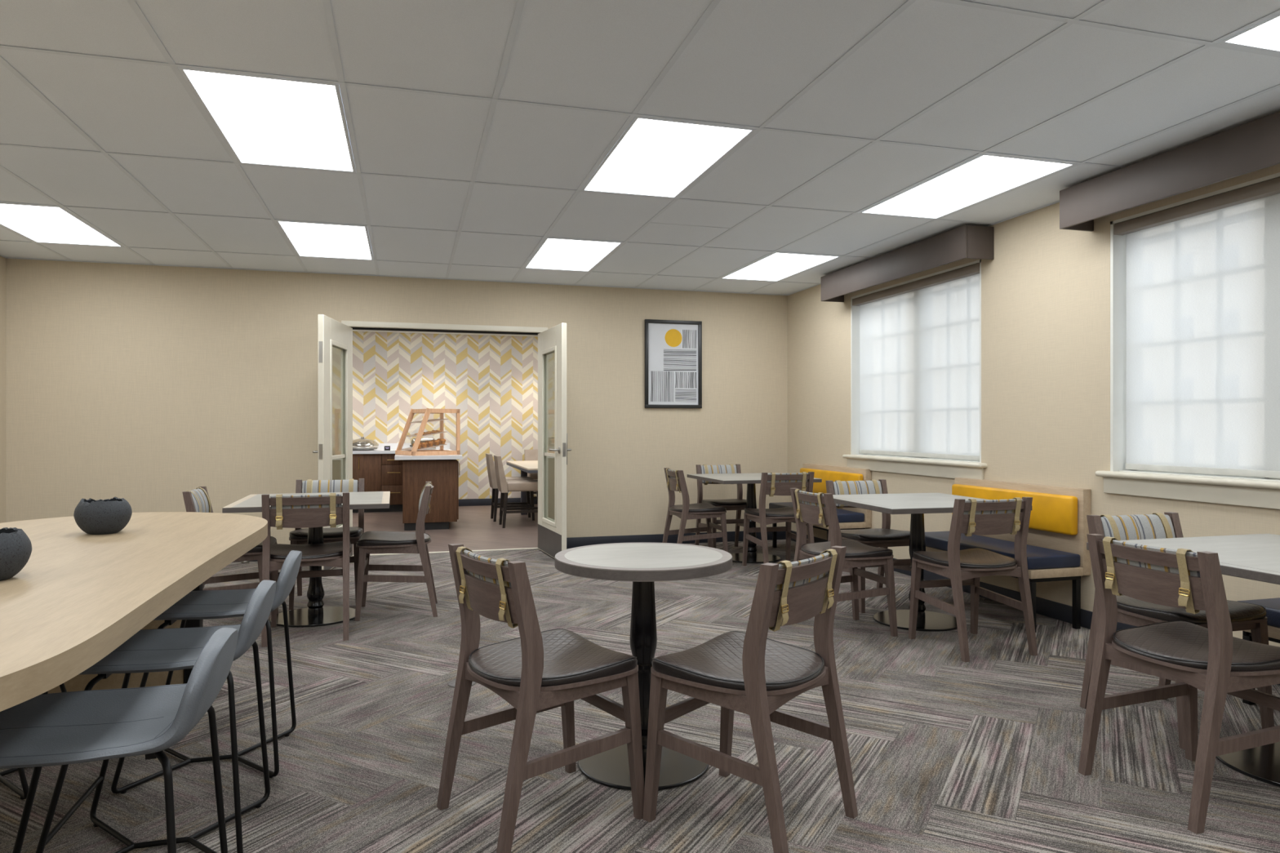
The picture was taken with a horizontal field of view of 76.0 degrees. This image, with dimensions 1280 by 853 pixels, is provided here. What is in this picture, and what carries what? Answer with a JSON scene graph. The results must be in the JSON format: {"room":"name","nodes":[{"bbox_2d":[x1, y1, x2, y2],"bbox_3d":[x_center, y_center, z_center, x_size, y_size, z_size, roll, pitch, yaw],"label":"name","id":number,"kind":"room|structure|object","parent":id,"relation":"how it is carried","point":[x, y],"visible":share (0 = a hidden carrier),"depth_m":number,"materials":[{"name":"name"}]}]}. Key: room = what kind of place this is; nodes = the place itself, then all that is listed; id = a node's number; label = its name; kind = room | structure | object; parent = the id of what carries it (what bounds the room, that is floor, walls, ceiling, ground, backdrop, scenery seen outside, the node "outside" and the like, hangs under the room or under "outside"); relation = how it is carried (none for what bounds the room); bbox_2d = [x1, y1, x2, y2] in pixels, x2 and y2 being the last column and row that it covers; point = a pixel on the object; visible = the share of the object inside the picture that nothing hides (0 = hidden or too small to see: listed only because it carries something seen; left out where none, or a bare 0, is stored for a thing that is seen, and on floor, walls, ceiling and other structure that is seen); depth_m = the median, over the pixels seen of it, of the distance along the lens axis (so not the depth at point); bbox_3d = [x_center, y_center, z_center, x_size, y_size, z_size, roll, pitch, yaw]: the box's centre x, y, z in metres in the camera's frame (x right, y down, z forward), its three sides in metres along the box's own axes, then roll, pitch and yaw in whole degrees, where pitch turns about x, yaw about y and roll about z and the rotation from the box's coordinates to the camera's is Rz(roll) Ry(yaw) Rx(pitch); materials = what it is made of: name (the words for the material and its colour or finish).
{"room":"eatery","nodes":[
{"label":"eatery","id":0,"kind":"room"},
{"bbox_2d":[0,256,5,523],"bbox_3d":[-3.816,-0.148,1.665,0.100,2.676,10.490,0,0,-16],"label":"wall","id":1,"kind":"structure","parent":0,"point":[2,260],"depth_m":6.67,"materials":[{"name":"paint"}]},
{"bbox_2d":[5,257,787,544],"bbox_3d":[-1.878,-0.148,7.731,7.147,2.676,0.120,0,0,-16],"label":"wall","id":2,"kind":"structure","parent":0,"point":[145,386],"depth_m":7.28,"materials":[{"name":"paint"}]},
{"bbox_2d":[312,314,352,569],"bbox_3d":[-2.621,0.141,6.990,0.119,2.073,0.922,0,0,-6],"label":"door","id":3,"kind":"structure","parent":2,"relation":"in","point":[331,332],"depth_m":6.85,"materials":[{"name":"beige paint"}]},
{"bbox_2d":[341,320,547,335],"bbox_3d":[-1.818,0.115,7.747,1.884,2.150,0.142,0,0,-16],"label":"trim","id":4,"kind":"structure","parent":2,"relation":"attached to","point":[349,323],"depth_m":7.68,"materials":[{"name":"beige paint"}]},
{"bbox_2d":[234,531,786,562],"bbox_3d":[-1.818,1.137,7.681,7.019,0.105,0.009,0,0,-16],"label":"baseboard","id":5,"kind":"structure","parent":2,"relation":"attached to","point":[572,542],"depth_m":8.21,"materials":[{"name":"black rubber"}]},
{"bbox_2d":[537,322,571,558],"bbox_3d":[-0.809,0.141,7.498,0.178,2.073,0.909,0,0,-20],"label":"door","id":6,"kind":"structure","parent":2,"relation":"in","point":[552,534],"depth_m":7.29,"materials":[{"name":"beige paint"}]},
{"bbox_2d":[644,319,702,408],"bbox_3d":[0.339,-0.629,8.283,0.602,0.887,0.029,0,0,-16],"label":"framed print","id":7,"kind":"object","parent":2,"relation":"attached to","point":[673,348],"visible":1,"depth_m":8.29,"materials":[{"name":"paper"}]},
{"bbox_2d":[352,331,537,499],"bbox_3d":[-3.048,-0.260,12.181,6.000,2.900,0.100,0,0,-16],"label":"wall","id":8,"kind":"structure","parent":0,"point":[492,380],"depth_m":12.24,"materials":[{"name":"paper"}]},
{"bbox_2d":[352,329,537,337],"bbox_3d":[-3.027,-1.393,12.109,6.000,0.035,0.050,0,0,-16],"label":"trim","id":9,"kind":"structure","parent":8,"relation":"attached to","point":[353,330],"depth_m":12.11,"materials":[{"name":"white paint"}]},
{"bbox_2d":[458,497,537,506],"bbox_3d":[-1.508,1.137,12.560,2.830,0.105,0.012,0,0,-16],"label":"baseboard","id":10,"kind":"structure","parent":8,"relation":"attached to","point":[464,502],"depth_m":12.30,"materials":[{"name":"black rubber"}]},
{"bbox_2d":[0,0,1279,295],"bbox_3d":[-0.388,-1.443,2.639,7.027,0.126,10.490,0,0,-16],"label":"ceiling","id":11,"kind":"structure","parent":0,"point":[477,129],"depth_m":3.57,"materials":[{"name":"tile"}]},
{"bbox_2d":[0,203,124,247],"bbox_3d":[-4.087,-1.393,5.649,0.584,0.025,1.193,0,0,-16],"label":"recessed light","id":12,"kind":"object","parent":11,"relation":"in","point":[37,224],"visible":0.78,"depth_m":5.69,"materials":[{"name":"plastic"}]},
{"bbox_2d":[177,66,355,172],"bbox_3d":[-1.661,-1.393,3.803,0.584,0.025,1.193,0,0,-16],"label":"recessed light","id":13,"kind":"object","parent":11,"relation":"in","point":[266,121],"visible":0.8,"depth_m":3.69,"materials":[{"name":"plastic"}]},
{"bbox_2d":[275,220,373,260],"bbox_3d":[-2.328,-1.393,6.149,0.584,0.025,1.193,0,0,-16],"label":"recessed light","id":14,"kind":"object","parent":11,"relation":"in","point":[307,239],"visible":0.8,"depth_m":6.11,"materials":[{"name":"plastic"}]},
{"bbox_2d":[524,237,622,271],"bbox_3d":[-0.569,-1.393,6.649,0.584,0.025,1.193,0,0,-16],"label":"recessed light","id":15,"kind":"object","parent":11,"relation":"in","point":[557,254],"visible":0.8,"depth_m":6.60,"materials":[{"name":"plastic"}]},
{"bbox_2d":[581,115,756,198],"bbox_3d":[0.098,-1.393,4.304,0.584,0.025,1.193,0,0,-16],"label":"recessed light","id":16,"kind":"object","parent":11,"relation":"in","point":[652,157],"visible":0.77,"depth_m":4.20,"materials":[{"name":"plastic"}]},
{"bbox_2d":[720,252,840,281],"bbox_3d":[1.190,-1.393,7.149,0.584,0.025,1.193,0,0,-16],"label":"recessed light","id":17,"kind":"object","parent":11,"relation":"in","point":[776,266],"visible":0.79,"depth_m":7.11,"materials":[{"name":"plastic"}]},
{"bbox_2d":[858,153,1075,218],"bbox_3d":[1.857,-1.393,4.804,0.584,0.025,1.193,0,0,-16],"label":"recessed light","id":18,"kind":"object","parent":11,"relation":"in","point":[983,177],"visible":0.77,"depth_m":4.71,"materials":[{"name":"plastic"}]},
{"bbox_2d":[1217,13,1279,53],"bbox_3d":[2.524,-1.393,2.458,0.584,0.025,1.193,0,0,-16],"label":"recessed light","id":19,"kind":"object","parent":11,"relation":"in","point":[1264,36],"visible":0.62,"depth_m":2.93,"materials":[{"name":"plastic"}]},
{"bbox_2d":[1228,16,1279,48],"bbox_3d":[2.524,-1.393,2.458,0.552,0.010,1.161,0,0,-16],"label":"diffuser","id":20,"kind":"object","parent":19,"relation":"attached to","point":[1265,34],"depth_m":2.91,"materials":[{"name":"plastic"}]},
{"bbox_2d":[0,504,1279,852],"bbox_3d":[-1.019,1.220,4.856,7.027,0.060,15.100,0,0,-16],"label":"floor","id":21,"kind":"structure","parent":0,"point":[948,754],"depth_m":2.99,"materials":[{"name":"carpet"}]},
{"bbox_2d":[0,683,66,799],"bbox_3d":[-2.257,0.822,2.737,0.538,0.736,0.455,0,0,-16],"label":"stool","id":22,"kind":"object","parent":21,"relation":"on","point":[23,793],"visible":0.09,"depth_m":2.65,"materials":[{"name":"black metal"}]},
{"bbox_2d":[0,627,238,852],"bbox_3d":[-1.163,0.822,1.738,0.538,0.736,0.455,0,0,-16],"label":"stool","id":23,"kind":"object","parent":21,"relation":"on","point":[72,727],"visible":0.98,"depth_m":1.72,"materials":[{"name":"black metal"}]},
{"bbox_2d":[0,511,267,711],"bbox_3d":[-1.854,0.795,2.354,1.180,0.790,3.072,0,0,-16],"label":"table","id":24,"kind":"object","parent":21,"relation":"on","point":[79,596],"visible":0.82,"depth_m":2.17,"materials":[{"name":"brown wood"}]},
{"bbox_2d":[0,527,31,581],"bbox_3d":[-1.699,0.335,2.137,0.183,0.130,0.183,0,0,-4],"label":"stone bowl","id":25,"kind":"object","parent":24,"relation":"on","point":[15,546],"visible":1,"depth_m":2.12,"materials":[{"name":"stone"}]},
{"bbox_2d":[73,497,132,534],"bbox_3d":[-2.012,0.334,3.072,0.183,0.132,0.183,0,0,-8],"label":"stone bowl","id":26,"kind":"object","parent":24,"relation":"on","point":[92,517],"visible":1,"depth_m":3.01,"materials":[{"name":"stone"}]},
{"bbox_2d":[35,579,276,852],"bbox_3d":[-1.332,0.822,2.324,0.538,0.736,0.455,0,0,-16],"label":"stool","id":27,"kind":"object","parent":21,"relation":"on","point":[159,650],"visible":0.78,"depth_m":2.28,"materials":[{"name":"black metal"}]},
{"bbox_2d":[111,550,302,794],"bbox_3d":[-1.496,0.822,2.912,0.538,0.736,0.455,0,0,-16],"label":"stool","id":28,"kind":"object","parent":21,"relation":"on","point":[201,604],"visible":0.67,"depth_m":2.85,"materials":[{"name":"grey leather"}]},
{"bbox_2d":[182,486,278,620],"bbox_3d":[-2.468,0.781,4.928,0.492,0.818,0.464,0,0,-17],"label":"dining chair","id":29,"kind":"object","parent":21,"relation":"on","point":[197,500],"visible":0.29,"depth_m":4.78,"materials":[{"name":"wood"}]},
{"bbox_2d":[191,488,209,512],"bbox_3d":[-2.630,0.464,4.878,0.080,0.172,0.366,0,0,-17],"label":"cushion","id":30,"kind":"object","parent":29,"relation":"on","point":[201,500],"depth_m":4.91,"materials":[{"name":"fabric"}]},
{"bbox_2d":[247,536,276,552],"bbox_3d":[-2.449,0.714,4.934,0.447,0.040,0.459,0,0,-17],"label":"seat cushion","id":31,"kind":"object","parent":29,"relation":"on","point":[258,548],"depth_m":4.78,"materials":[{"name":"brown leather"}]},
{"bbox_2d":[222,491,390,627],"bbox_3d":[-2.023,0.820,5.112,0.885,0.741,0.940,0,0,-17],"label":"cafe table","id":32,"kind":"object","parent":21,"relation":"on","point":[316,615],"visible":0.52,"depth_m":5.07,"materials":[{"name":"beige laminate"}]},
{"bbox_2d":[261,492,351,647],"bbox_3d":[-1.908,0.781,4.717,0.464,0.818,0.492,0,0,-19],"label":"dining chair","id":33,"kind":"object","parent":21,"relation":"on","point":[304,511],"visible":0.94,"depth_m":4.56,"materials":[{"name":"wood"}]},
{"bbox_2d":[270,493,342,508],"bbox_3d":[-1.853,0.464,4.556,0.366,0.172,0.080,0,0,-19],"label":"cushion","id":34,"kind":"object","parent":33,"relation":"on","point":[331,500],"depth_m":4.52,"materials":[{"name":"fabric"}]},
{"bbox_2d":[270,541,351,559],"bbox_3d":[-1.914,0.714,4.736,0.459,0.040,0.447,0,0,-19],"label":"seat cushion","id":35,"kind":"object","parent":33,"relation":"on","point":[335,550],"depth_m":4.65,"materials":[{"name":"brown leather"}]},
{"bbox_2d":[288,478,364,610],"bbox_3d":[-2.131,0.781,5.601,0.464,0.818,0.492,0,0,-16],"label":"dining chair","id":36,"kind":"object","parent":21,"relation":"on","point":[298,536],"visible":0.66,"depth_m":5.69,"materials":[{"name":"fabric"}]},
{"bbox_2d":[289,527,363,538],"bbox_3d":[-2.126,0.714,5.583,0.459,0.040,0.447,0,0,-16],"label":"seat cushion","id":37,"kind":"object","parent":36,"relation":"on","point":[335,532],"depth_m":5.43,"materials":[{"name":"brown leather"}]},
{"bbox_2d":[302,480,358,493],"bbox_3d":[-2.178,0.464,5.765,0.366,0.172,0.080,0,0,-16],"label":"cushion","id":38,"kind":"object","parent":36,"relation":"on","point":[308,486],"depth_m":5.76,"materials":[{"name":"fabric"}]},
{"bbox_2d":[352,453,402,512],"bbox_3d":[-4.415,0.784,11.406,2.145,0.812,0.632,0,0,-16],"label":"base cabinet","id":39,"kind":"object","parent":21,"relation":"on","point":[380,472],"visible":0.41,"depth_m":11.36,"materials":[{"name":"brown wood"}]},
{"bbox_2d":[352,443,462,460],"bbox_3d":[-3.786,0.311,10.415,2.813,0.132,2.887,0,0,-16],"label":"countertop","id":40,"kind":"structure","parent":39,"relation":"on","point":[380,450],"depth_m":11.24,"materials":[{"name":"white stone"}]},
{"bbox_2d":[352,436,378,450],"bbox_3d":[-3.897,0.239,11.513,0.438,0.190,0.438,0,0,-16],"label":"chafing dish","id":41,"kind":"object","parent":40,"relation":"on","point":[361,444],"visible":0.82,"depth_m":11.36,"materials":[{"name":"metal"}]},
{"bbox_2d":[395,408,460,455],"bbox_3d":[-2.524,0.063,9.731,0.604,0.556,0.500,0,0,-37],"label":"case","id":42,"kind":"object","parent":40,"relation":"on","point":[414,451],"visible":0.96,"depth_m":9.65,"materials":[{"name":"brown wood"}]},
{"bbox_2d":[401,444,447,450],"bbox_3d":[-2.554,0.241,9.708,0.380,0.075,0.452,0,0,-37],"label":"shelf","id":43,"kind":"object","parent":42,"relation":"attached to","point":[415,446],"depth_m":9.57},
{"bbox_2d":[405,431,447,436],"bbox_3d":[-2.534,0.089,9.723,0.330,0.060,0.452,0,0,-37],"label":"shelf","id":44,"kind":"object","parent":42,"relation":"attached to","point":[420,433],"depth_m":9.58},
{"bbox_2d":[355,481,437,621],"bbox_3d":[-1.556,0.781,5.276,0.492,0.818,0.464,0,0,-14],"label":"dining chair","id":45,"kind":"object","parent":21,"relation":"on","point":[370,542],"visible":1,"depth_m":5.10,"materials":[{"name":"wood"}]},
{"bbox_2d":[356,531,431,546],"bbox_3d":[-1.575,0.714,5.271,0.447,0.040,0.459,0,0,-14],"label":"seat cushion","id":46,"kind":"object","parent":45,"relation":"on","point":[368,538],"depth_m":5.11,"materials":[{"name":"brown leather"}]},
{"bbox_2d":[418,483,431,510],"bbox_3d":[-1.391,0.464,5.317,0.080,0.172,0.366,0,0,-14],"label":"cushion","id":47,"kind":"object","parent":45,"relation":"on","point":[426,484],"depth_m":5.20,"materials":[{"name":"fabric"}]},
{"bbox_2d":[402,459,459,530],"bbox_3d":[-2.767,0.790,10.732,0.642,0.800,2.760,0,0,-16],"label":"base cabinet","id":48,"kind":"object","parent":21,"relation":"on","point":[443,474],"visible":0.75,"depth_m":9.42,"materials":[{"name":"brown wood"}]},
{"bbox_2d":[485,453,534,521],"bbox_3d":[-1.663,0.769,10.475,0.580,0.842,0.400,0,0,-16],"label":"upholstered chair","id":49,"kind":"object","parent":21,"relation":"on","point":[490,463],"visible":0.62,"depth_m":10.35,"materials":[{"name":"beige fabric"}]},
{"bbox_2d":[493,455,537,528],"bbox_3d":[-1.443,0.769,9.830,0.580,0.842,0.400,0,0,-16],"label":"upholstered chair","id":50,"kind":"object","parent":21,"relation":"on","point":[504,486],"visible":0.66,"depth_m":9.65,"materials":[{"name":"beige fabric"}]},
{"bbox_2d":[506,460,537,515],"bbox_3d":[-1.032,0.840,10.758,1.184,0.700,2.184,0,0,-16],"label":"dining table","id":51,"kind":"object","parent":21,"relation":"on","point":[525,466],"visible":0.31,"depth_m":10.93,"materials":[{"name":"wood"}]},
{"bbox_2d":[524,449,537,504],"bbox_3d":[-1.470,0.769,12.115,0.400,0.842,0.580,0,0,-16],"label":"upholstered chair","id":52,"kind":"object","parent":21,"relation":"on","point":[529,455],"visible":0.09,"depth_m":12.29,"materials":[{"name":"beige fabric"}]},
{"bbox_2d":[436,543,644,852],"bbox_3d":[-0.308,0.781,2.527,0.492,0.818,0.464,0,0,-36],"label":"dining chair","id":53,"kind":"object","parent":21,"relation":"on","point":[535,672],"visible":1,"depth_m":2.42,"materials":[{"name":"brown wood"}]},
{"bbox_2d":[461,548,511,587],"bbox_3d":[-0.446,0.464,2.427,0.080,0.172,0.366,0,0,-36],"label":"cushion","id":54,"kind":"object","parent":53,"relation":"on","point":[477,571],"depth_m":2.37,"materials":[{"name":"fabric"}]},
{"bbox_2d":[468,629,637,686],"bbox_3d":[-0.292,0.714,2.538,0.447,0.040,0.459,0,0,-36],"label":"seat cushion","id":55,"kind":"object","parent":53,"relation":"on","point":[570,660],"depth_m":2.46,"materials":[{"name":"brown leather"}]},
{"bbox_2d":[554,542,732,790],"bbox_3d":[0.012,0.822,2.904,0.626,0.736,0.626,0,0,-16],"label":"round table","id":56,"kind":"object","parent":21,"relation":"on","point":[642,564],"visible":0.74,"depth_m":2.86,"materials":[{"name":"beige laminate"}]},
{"bbox_2d":[662,467,728,551],"bbox_3d":[0.472,0.781,7.204,0.492,0.818,0.464,0,0,-15],"label":"dining chair","id":57,"kind":"object","parent":21,"relation":"on","point":[675,479],"visible":1,"depth_m":7.05,"materials":[{"name":"wood"}]},
{"bbox_2d":[669,502,726,512],"bbox_3d":[0.491,0.714,7.209,0.447,0.040,0.459,0,0,-15],"label":"seat cushion","id":58,"kind":"object","parent":57,"relation":"on","point":[700,507],"depth_m":7.05,"materials":[{"name":"brown leather"}]},
{"bbox_2d":[694,464,756,553],"bbox_3d":[0.817,0.781,7.838,0.464,0.818,0.492,0,0,-16],"label":"dining chair","id":59,"kind":"object","parent":21,"relation":"on","point":[738,504],"visible":0.62,"depth_m":7.93,"materials":[{"name":"wood"}]},
{"bbox_2d":[701,465,737,483],"bbox_3d":[0.771,0.464,8.002,0.366,0.172,0.080,0,0,-16],"label":"cushion","id":60,"kind":"object","parent":59,"relation":"on","point":[704,468],"depth_m":8.00,"materials":[{"name":"fabric"}]},
{"bbox_2d":[702,498,746,506],"bbox_3d":[0.823,0.714,7.820,0.459,0.040,0.447,0,0,-16],"label":"seat cushion","id":61,"kind":"object","parent":59,"relation":"on","point":[730,502],"depth_m":7.63,"materials":[{"name":"brown leather"}]},
{"bbox_2d":[643,546,857,852],"bbox_3d":[0.337,0.781,2.492,0.492,0.818,0.464,0,0,39],"label":"dining chair","id":62,"kind":"object","parent":21,"relation":"on","point":[751,673],"visible":1,"depth_m":2.39,"materials":[{"name":"wood"}]},
{"bbox_2d":[652,631,824,690],"bbox_3d":[0.322,0.714,2.504,0.447,0.040,0.459,0,0,39],"label":"seat cushion","id":63,"kind":"object","parent":62,"relation":"on","point":[716,664],"depth_m":2.42,"materials":[{"name":"brown leather"}]},
{"bbox_2d":[774,551,831,590],"bbox_3d":[0.468,0.464,2.384,0.080,0.172,0.366,0,0,39],"label":"cushion","id":64,"kind":"object","parent":62,"relation":"on","point":[815,573],"depth_m":2.33,"materials":[{"name":"fabric"}]},
{"bbox_2d":[687,472,822,563],"bbox_3d":[1.003,0.820,7.386,0.900,0.741,0.960,0,0,-15],"label":"cafe table","id":65,"kind":"object","parent":21,"relation":"on","point":[750,479],"visible":0.52,"depth_m":7.35,"materials":[{"name":"beige laminate"}]},
{"bbox_2d":[742,471,814,565],"bbox_3d":[1.153,0.781,6.835,0.464,0.818,0.492,0,0,-16],"label":"dining chair","id":66,"kind":"object","parent":21,"relation":"on","point":[772,484],"visible":0.76,"depth_m":6.67,"materials":[{"name":"wood"}]},
{"bbox_2d":[744,506,794,516],"bbox_3d":[1.147,0.714,6.854,0.459,0.040,0.447,0,0,-16],"label":"seat cushion","id":67,"kind":"object","parent":66,"relation":"on","point":[786,511],"depth_m":6.81,"materials":[{"name":"brown leather"}]},
{"bbox_2d":[767,472,808,482],"bbox_3d":[1.199,0.464,6.671,0.366,0.172,0.080,0,0,-16],"label":"cushion","id":68,"kind":"object","parent":66,"relation":"on","point":[772,477],"depth_m":6.63,"materials":[{"name":"fabric"}]},
{"bbox_2d":[768,463,871,547],"bbox_3d":[1.632,0.779,7.580,0.434,0.822,1.170,0,0,-16],"label":"bench","id":69,"kind":"object","parent":21,"relation":"on","point":[849,518],"visible":0.36,"depth_m":7.29,"materials":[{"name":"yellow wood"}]},
{"bbox_2d":[768,502,864,523],"bbox_3d":[1.604,0.788,7.572,0.376,0.076,1.146,0,0,-16],"label":"seat cushion","id":70,"kind":"object","parent":69,"relation":"on","point":[845,515],"depth_m":7.10,"materials":[{"name":"blue leather"}]},
{"bbox_2d":[800,467,862,493],"bbox_3d":[1.761,0.527,7.617,0.054,0.230,1.110,0,0,-16],"label":"cushion","id":71,"kind":"object","parent":69,"relation":"on","point":[833,474],"depth_m":7.58,"materials":[{"name":"yellow fabric"}]},
{"bbox_2d":[789,488,897,636],"bbox_3d":[1.165,0.781,4.786,0.492,0.818,0.464,0,0,-16],"label":"dining chair","id":72,"kind":"object","parent":21,"relation":"on","point":[815,508],"visible":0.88,"depth_m":4.64,"materials":[{"name":"wood"}]},
{"bbox_2d":[797,489,825,506],"bbox_3d":[1.001,0.464,4.739,0.080,0.172,0.366,0,0,-16],"label":"cushion","id":73,"kind":"object","parent":72,"relation":"on","point":[805,499],"depth_m":4.69,"materials":[{"name":"fabric"}]},
{"bbox_2d":[800,539,893,558],"bbox_3d":[1.183,0.714,4.791,0.447,0.040,0.459,0,0,-16],"label":"seat cushion","id":74,"kind":"object","parent":72,"relation":"on","point":[855,549],"depth_m":4.71,"materials":[{"name":"brown leather"}]},
{"bbox_2d":[825,479,911,613],"bbox_3d":[1.552,0.781,5.510,0.464,0.818,0.492,0,0,-16],"label":"dining chair","id":75,"kind":"object","parent":21,"relation":"on","point":[884,537],"visible":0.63,"depth_m":5.53,"materials":[{"name":"wood"}]},
{"bbox_2d":[833,480,882,506],"bbox_3d":[1.506,0.464,5.674,0.366,0.172,0.080,0,0,-16],"label":"cushion","id":76,"kind":"object","parent":75,"relation":"on","point":[840,487],"depth_m":5.67,"materials":[{"name":"fabric"}]},
{"bbox_2d":[840,528,910,541],"bbox_3d":[1.557,0.714,5.492,0.459,0.040,0.447,0,0,-16],"label":"seat cushion","id":77,"kind":"object","parent":75,"relation":"on","point":[876,534],"depth_m":5.33,"materials":[{"name":"brown leather"}]},
{"bbox_2d":[832,493,1032,631],"bbox_3d":[1.698,0.820,5.016,0.890,0.741,0.920,0,0,-14],"label":"cafe table","id":78,"kind":"object","parent":21,"relation":"on","point":[916,504],"visible":0.66,"depth_m":4.97,"materials":[{"name":"beige laminate"}]},
{"bbox_2d":[908,497,1037,662],"bbox_3d":[1.786,0.781,4.432,0.464,0.818,0.492,0,0,-16],"label":"dining chair","id":79,"kind":"object","parent":21,"relation":"on","point":[971,517],"visible":1,"depth_m":4.29,"materials":[{"name":"wood"}]},
{"bbox_2d":[912,548,1016,568],"bbox_3d":[1.781,0.714,4.450,0.459,0.040,0.447,0,0,-16],"label":"seat cushion","id":80,"kind":"object","parent":79,"relation":"on","point":[971,558],"depth_m":4.38,"materials":[{"name":"brown leather"}]},
{"bbox_2d":[963,498,1022,514],"bbox_3d":[1.833,0.464,4.268,0.366,0.172,0.080,0,0,-16],"label":"cushion","id":81,"kind":"object","parent":79,"relation":"on","point":[971,506],"depth_m":4.23,"materials":[{"name":"fabric"}]},
{"bbox_2d":[924,477,1090,632],"bbox_3d":[2.277,0.779,5.310,0.434,0.822,1.170,0,0,-16],"label":"bench","id":82,"kind":"object","parent":21,"relation":"on","point":[1057,537],"visible":0.47,"depth_m":4.93,"materials":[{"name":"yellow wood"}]},
{"bbox_2d":[924,531,1079,569],"bbox_3d":[2.250,0.788,5.303,0.376,0.076,1.146,0,0,-16],"label":"seat cushion","id":83,"kind":"object","parent":82,"relation":"on","point":[1040,556],"depth_m":5.05,"materials":[{"name":"fabric"}]},
{"bbox_2d":[951,484,1077,535],"bbox_3d":[2.406,0.527,5.347,0.054,0.230,1.110,0,0,-16],"label":"cushion","id":84,"kind":"object","parent":82,"relation":"on","point":[1054,512],"depth_m":5.04,"materials":[{"name":"yellow leather"}]},
{"bbox_2d":[1080,511,1274,749],"bbox_3d":[2.148,0.781,3.304,0.464,0.818,0.492,0,0,-16],"label":"dining chair","id":85,"kind":"object","parent":21,"relation":"on","point":[1131,611],"visible":0.44,"depth_m":3.26,"materials":[{"name":"wood"}]},
{"bbox_2d":[1101,514,1175,540],"bbox_3d":[2.102,0.464,3.468,0.366,0.172,0.080,0,0,-16],"label":"cushion","id":86,"kind":"object","parent":85,"relation":"on","point":[1140,526],"depth_m":3.47,"materials":[{"name":"fabric"}]},
{"bbox_2d":[1115,595,1266,624],"bbox_3d":[2.154,0.714,3.286,0.459,0.040,0.447,0,0,-16],"label":"seat cushion","id":87,"kind":"object","parent":85,"relation":"on","point":[1240,613],"depth_m":3.13,"materials":[{"name":"brown leather"}]},
{"bbox_2d":[1078,533,1279,834],"bbox_3d":[1.803,0.781,2.670,0.492,0.818,0.464,0,0,-15],"label":"dining chair","id":88,"kind":"object","parent":21,"relation":"on","point":[1216,663],"visible":1,"depth_m":2.58,"materials":[{"name":"wood"}]},
{"bbox_2d":[1102,537,1200,577],"bbox_3d":[1.639,0.464,2.625,0.080,0.172,0.366,0,0,-15],"label":"cushion","id":89,"kind":"object","parent":88,"relation":"on","point":[1119,558],"depth_m":2.60,"materials":[{"name":"fabric"}]},
{"bbox_2d":[1112,621,1279,671],"bbox_3d":[1.821,0.714,2.675,0.447,0.040,0.459,0,0,-15],"label":"seat cushion","id":90,"kind":"object","parent":88,"relation":"on","point":[1183,646],"depth_m":2.62,"materials":[{"name":"brown leather"}]},
{"bbox_2d":[1086,533,1279,786],"bbox_3d":[2.315,0.820,2.862,0.940,0.741,0.940,0,0,-16],"label":"cafe table","id":91,"kind":"object","parent":21,"relation":"on","point":[1255,557],"visible":0.56,"depth_m":2.91,"materials":[{"name":"beige laminate"}]},
{"bbox_2d":[1236,597,1279,704],"bbox_3d":[2.923,0.779,3.040,0.434,0.822,1.170,0,0,-16],"label":"bench","id":92,"kind":"object","parent":21,"relation":"on","point":[1272,606],"visible":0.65,"depth_m":3.40,"materials":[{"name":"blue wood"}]},
{"bbox_2d":[1236,597,1279,627],"bbox_3d":[2.895,0.788,3.033,0.376,0.076,1.146,0,0,-16],"label":"seat cushion","id":93,"kind":"object","parent":92,"relation":"on","point":[1272,606],"depth_m":3.39,"materials":[{"name":"blue leather"}]},
{"bbox_2d":[787,163,1279,646],"bbox_3d":[3.081,-0.148,3.688,0.220,2.676,10.610,0,0,-16],"label":"wall","id":94,"kind":"structure","parent":0,"point":[1046,287],"depth_m":5.25,"materials":[{"name":"paint"}]},
{"bbox_2d":[821,224,994,302],"bbox_3d":[2.035,-1.254,6.540,0.228,0.222,2.016,0,0,-16],"label":"window valance","id":95,"kind":"object","parent":94,"relation":"attached to","point":[972,242],"visible":1,"depth_m":6.11,"materials":[{"name":"brown fabric"}]},
{"bbox_2d":[842,259,986,479],"bbox_3d":[2.223,-0.396,6.593,0.270,1.552,1.872,0,0,-16],"label":"window","id":96,"kind":"structure","parent":94,"relation":"in","point":[924,466],"depth_m":6.75,"materials":[{"name":"white paint"}]},
{"bbox_2d":[852,262,979,460],"bbox_3d":[2.179,-0.453,6.581,0.068,1.392,1.708,0,0,-16],"label":"roller shade","id":97,"kind":"object","parent":96,"relation":"attached to","point":[919,340],"visible":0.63,"depth_m":6.47,"materials":[{"name":"fabric"}]},
{"bbox_2d":[791,530,1279,685],"bbox_3d":[2.988,1.137,3.594,0.009,0.105,10.480,0,0,-16],"label":"baseboard","id":98,"kind":"structure","parent":94,"relation":"attached to","point":[1063,612],"depth_m":5.17,"materials":[{"name":"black rubber"}]},
{"bbox_2d":[1059,111,1279,231],"bbox_3d":[2.813,-1.254,3.804,0.228,0.222,2.016,0,0,-16],"label":"window valance","id":99,"kind":"object","parent":94,"relation":"attached to","point":[1254,145],"visible":1,"depth_m":4.02,"materials":[{"name":"brown metal"}]},
{"bbox_2d":[1095,172,1279,509],"bbox_3d":[3.001,-0.396,3.858,0.270,1.552,1.872,0,0,-16],"label":"window","id":100,"kind":"structure","parent":94,"relation":"in","point":[1251,491],"depth_m":4.51,"materials":[{"name":"white paint"}]},
{"bbox_2d":[1113,177,1279,478],"bbox_3d":[2.957,-0.453,3.845,0.068,1.392,1.708,0,0,-16],"label":"roller shade","id":101,"kind":"object","parent":100,"relation":"attached to","point":[1203,275],"visible":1,"depth_m":4.19,"materials":[{"name":"fabric"}]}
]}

